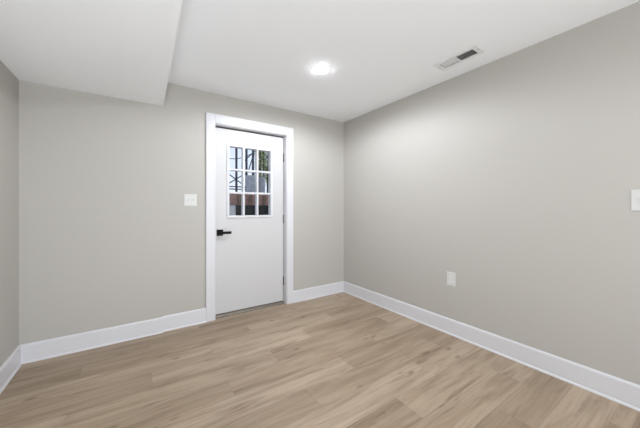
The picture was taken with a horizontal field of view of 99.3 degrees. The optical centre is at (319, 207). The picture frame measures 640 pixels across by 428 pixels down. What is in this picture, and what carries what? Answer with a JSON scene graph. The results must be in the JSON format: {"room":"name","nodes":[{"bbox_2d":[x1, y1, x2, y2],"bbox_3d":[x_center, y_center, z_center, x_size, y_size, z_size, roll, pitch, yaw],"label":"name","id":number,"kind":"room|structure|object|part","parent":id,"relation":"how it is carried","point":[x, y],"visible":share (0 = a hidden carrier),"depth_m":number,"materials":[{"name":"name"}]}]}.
{"room":"empty basement room","nodes":[
{"label":"empty basement room","id":0,"kind":"room"},
{"bbox_2d":[0,60,18,365],"bbox_3d":[-0.510,0.025,-0.650,0.140,2.416,6.375,0,0,-34],"label":"wall","id":1,"kind":"structure","parent":0,"point":[9,84],"depth_m":1.85,"materials":[{"name":"grey paint"}]},
{"bbox_2d":[0,345,21,393],"bbox_3d":[-0.476,1.083,-0.555,0.023,0.140,6.215,0,0,-34],"label":"baseboard","id":2,"kind":"structure","parent":1,"relation":"attached to","point":[8,369],"depth_m":1.84,"materials":[{"name":"white paint"}]},
{"bbox_3d":[-0.470,1.147,-0.551,0.009,0.013,6.215,0,0,-34],"label":"shoe moulding","id":3,"kind":"part","parent":2,"relation":"part of","materials":[{"name":"white paint"}]},
{"bbox_2d":[0,0,182,105],"bbox_3d":[-0.101,-1.065,-0.301,0.929,0.237,6.215,0,0,-34],"label":"ceiling","id":4,"kind":"structure","parent":0,"point":[122,49],"depth_m":1.57,"materials":[{"name":"white paint"}]},
{"bbox_2d":[19,80,343,344],"bbox_3d":[-0.989,0.025,2.948,3.382,2.416,0.160,0,0,-34],"label":"wall","id":5,"kind":"structure","parent":0,"point":[108,237],"depth_m":2.38,"materials":[{"name":"grey paint"}]},
{"bbox_2d":[20,308,205,363],"bbox_3d":[-1.687,1.083,2.376,1.305,0.140,0.043,0,0,-34],"label":"baseboard","id":6,"kind":"structure","parent":5,"relation":"attached to","point":[59,346],"depth_m":2.29,"materials":[{"name":"white paint"}]},
{"bbox_3d":[-1.834,1.147,2.256,0.927,0.013,0.009,0,0,-34],"label":"shoe moulding","id":7,"kind":"part","parent":6,"relation":"part of","materials":[{"name":"white paint"}]},
{"bbox_3d":[-1.305,1.147,2.639,0.378,0.013,0.009,0,0,-34],"label":"shoe moulding","id":8,"kind":"part","parent":6,"relation":"part of","materials":[{"name":"white paint"}]},
{"bbox_2d":[184,194,196,205],"bbox_3d":[-1.272,-0.077,2.672,0.116,0.117,0.018,0,0,-34],"label":"light switch","id":9,"kind":"object","parent":5,"relation":"attached to","point":[189,199],"visible":1,"depth_m":2.67,"materials":[{"name":"white plastic"}]},
{"bbox_2d":[206,112,292,321],"bbox_3d":[-0.794,0.093,3.111,0.997,2.120,0.208,0,0,-34],"label":"door frame","id":10,"kind":"structure","parent":5,"relation":"attached to","point":[213,121],"depth_m":2.95,"materials":[{"name":"white paint"}]},
{"bbox_3d":[-1.117,0.093,2.777,0.088,2.120,0.018,0,0,-34],"label":"casing","id":11,"kind":"part","parent":10,"relation":"part of","materials":[{"name":"white paint"}]},
{"bbox_3d":[-0.740,-0.921,3.033,0.824,0.092,0.018,0,0,-34],"label":"head casing","id":12,"kind":"part","parent":10,"relation":"part of","materials":[{"name":"white paint"}]},
{"bbox_3d":[-0.363,0.093,3.288,0.085,2.120,0.018,0,0,-34],"label":"casing","id":13,"kind":"part","parent":10,"relation":"part of","materials":[{"name":"white paint"}]},
{"bbox_2d":[216,127,283,314],"bbox_3d":[-0.778,0.142,3.095,0.812,1.993,0.113,0,0,-34],"label":"door","id":14,"kind":"structure","parent":5,"relation":"in","point":[249,248],"depth_m":3.06,"materials":[{"name":"white paint"}]},
{"bbox_3d":[-1.010,0.263,2.900,0.120,0.028,0.049,0,0,-34],"label":"lever","id":15,"kind":"part","parent":14,"relation":"part of","materials":[{"name":"black metal"}]},
{"bbox_2d":[293,281,343,302],"bbox_3d":[0.005,1.083,3.534,0.800,0.140,0.023,0,0,-34],"label":"baseboard","id":16,"kind":"structure","parent":5,"relation":"attached to","point":[334,288],"depth_m":3.51,"materials":[{"name":"white paint"}]},
{"bbox_3d":[0.009,1.147,3.528,0.800,0.013,0.009,0,0,-34],"label":"shoe moulding","id":17,"kind":"part","parent":16,"relation":"part of","materials":[{"name":"white paint"}]},
{"bbox_2d":[0,292,639,427],"bbox_3d":[0.815,1.193,0.283,3.302,0.080,6.355,0,0,-34],"label":"floor","id":18,"kind":"structure","parent":0,"point":[339,360],"depth_m":1.82,"materials":[{"name":"brown wood"}]},
{"bbox_2d":[168,0,639,122],"bbox_3d":[0.793,-1.233,0.317,3.382,0.100,6.515,0,0,-34],"label":"ceiling","id":19,"kind":"structure","parent":0,"point":[378,53],"depth_m":1.94,"materials":[{"name":"white paint"}]},
{"bbox_2d":[311,64,330,73],"bbox_3d":[0.009,-1.177,2.315,0.164,0.012,0.164,0,0,-34],"label":"recessed light","id":20,"kind":"object","parent":19,"relation":"in","point":[316,68],"visible":1,"depth_m":2.30,"materials":[{"name":"white"}]},
{"bbox_2d":[433,45,484,70],"bbox_3d":[1.093,-1.189,2.156,0.142,0.025,0.345,0,0,-34],"label":"ceiling vent","id":21,"kind":"object","parent":19,"relation":"in","point":[469,53],"visible":0.97,"depth_m":2.15,"materials":[{"name":"white metal"}]},
{"bbox_2d":[344,1,639,384],"bbox_3d":[2.174,0.025,1.167,0.140,2.416,6.375,0,0,-34],"label":"wall","id":22,"kind":"structure","parent":0,"point":[514,175],"depth_m":2.02,"materials":[{"name":"grey paint"}]},
{"bbox_2d":[447,271,454,286],"bbox_3d":[1.195,0.648,2.482,0.008,0.124,0.078,0,0,-34],"label":"power outlet","id":23,"kind":"object","parent":22,"relation":"attached to","point":[450,275],"visible":1,"depth_m":2.48,"materials":[{"name":"white plastic"}]},
{"bbox_2d":[344,281,639,411],"bbox_3d":[2.068,1.083,1.180,0.023,0.140,6.235,0,0,-34],"label":"baseboard","id":24,"kind":"structure","parent":22,"relation":"attached to","point":[626,393],"depth_m":2.02,"materials":[{"name":"white paint"}]},
{"bbox_2d":[631,190,639,210],"bbox_3d":[1.835,-0.044,1.527,0.018,0.122,0.120,0,0,-34],"label":"light switch","id":25,"kind":"object","parent":22,"relation":"attached to","point":[635,194],"visible":1,"depth_m":1.56,"materials":[{"name":"white plastic"}]},
{"label":"outside","id":26,"kind":"structure","parent":0,"visible":0},
{"bbox_2d":[216,304,280,318],"bbox_3d":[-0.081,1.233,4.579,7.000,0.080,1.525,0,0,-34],"label":"threshold","id":27,"kind":"object","parent":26,"point":[279,304],"depth_m":3.15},
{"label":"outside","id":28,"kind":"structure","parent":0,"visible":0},
{"bbox_3d":[-2.090,0.109,11.114,15.000,0.288,11.250,0,0,-34],"label":"yard","id":29,"kind":"structure","parent":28,"visible":0},
{"bbox_2d":[238,194,240,204],"bbox_3d":[-1.600,-0.151,5.395,0.050,0.232,0.068,0,0,-34],"label":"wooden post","id":30,"kind":"object","parent":29,"relation":"on","point":[239,195],"visible":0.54,"depth_m":5.36,"materials":[{"name":"brown wood"}]},
{"bbox_2d":[229,148,254,191],"bbox_3d":[-2.111,-0.926,8.111,2.600,1.782,0.118,0,0,-34],"label":"steel frame","id":31,"kind":"object","parent":29,"relation":"on","point":[247,156],"visible":0.38,"depth_m":7.90,"materials":[{"name":"grey metal"}]},
{"bbox_3d":[-2.429,-0.926,7.896,0.050,1.782,0.060,0,0,-34],"label":"post","id":32,"kind":"part","parent":31,"relation":"part of","materials":[{"name":"grey metal"}]},
{"bbox_3d":[-2.180,-0.926,8.064,0.050,1.782,0.060,0,0,-34],"label":"post","id":33,"kind":"part","parent":31,"relation":"part of","materials":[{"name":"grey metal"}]},
{"bbox_3d":[-2.014,-0.926,8.177,0.050,1.782,0.060,0,0,-34],"label":"post","id":34,"kind":"part","parent":31,"relation":"part of","materials":[{"name":"grey metal"}]},
{"bbox_2d":[229,194,268,204],"bbox_3d":[-0.999,-0.159,5.935,6.000,0.247,0.150,0,0,-34],"label":"brick wall","id":35,"kind":"structure","parent":29,"relation":"on","point":[233,198],"depth_m":5.52,"materials":[{"name":"brown brick"}]},
{"bbox_2d":[246,175,254,191],"bbox_3d":[-1.822,-0.448,7.220,0.300,0.826,0.300,0,0,-34],"label":"drum","id":36,"kind":"object","parent":29,"relation":"on","point":[250,179],"visible":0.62,"depth_m":7.09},
{"bbox_2d":[249,195,252,204],"bbox_3d":[-1.409,-0.151,5.524,0.060,0.232,0.068,0,0,-34],"label":"wooden post","id":37,"kind":"object","parent":29,"relation":"on","point":[250,196],"visible":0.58,"depth_m":5.50,"materials":[{"name":"brown wood"}]},
{"bbox_2d":[254,151,268,192],"bbox_3d":[-2.016,-1.649,9.658,0.846,3.229,1.105,0,0,-34],"label":"tree","id":38,"kind":"object","parent":29,"relation":"on","point":[262,159],"visible":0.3,"depth_m":9.57,"materials":[{"name":"green plant"}]},
{"bbox_2d":[258,177,264,192],"bbox_3d":[-1.597,-0.443,7.433,0.196,0.816,0.196,0,0,-34],"label":"drum","id":39,"kind":"object","parent":29,"relation":"on","point":[261,180],"visible":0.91,"depth_m":7.36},
{"bbox_2d":[263,195,265,204],"bbox_3d":[-1.157,-0.151,5.695,0.050,0.232,0.068,0,0,-34],"label":"wooden post","id":40,"kind":"object","parent":29,"relation":"on","point":[264,196],"visible":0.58,"depth_m":5.67,"materials":[{"name":"brown wood"}]},
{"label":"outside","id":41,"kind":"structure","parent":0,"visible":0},
{"bbox_2d":[235,205,268,214],"bbox_3d":[-0.551,0.613,5.273,7.000,1.320,0.150,0,0,-34],"label":"wall","id":42,"kind":"structure","parent":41,"point":[249,209],"depth_m":4.76,"materials":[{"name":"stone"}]},
{"bbox_2d":[229,205,235,215],"bbox_3d":[-1.493,0.166,4.479,0.180,0.415,0.108,0,0,-34],"label":"utility box","id":43,"kind":"object","parent":42,"relation":"attached to","point":[232,208],"visible":0.23,"depth_m":4.45,"materials":[{"name":"grey metal"}]}
]}

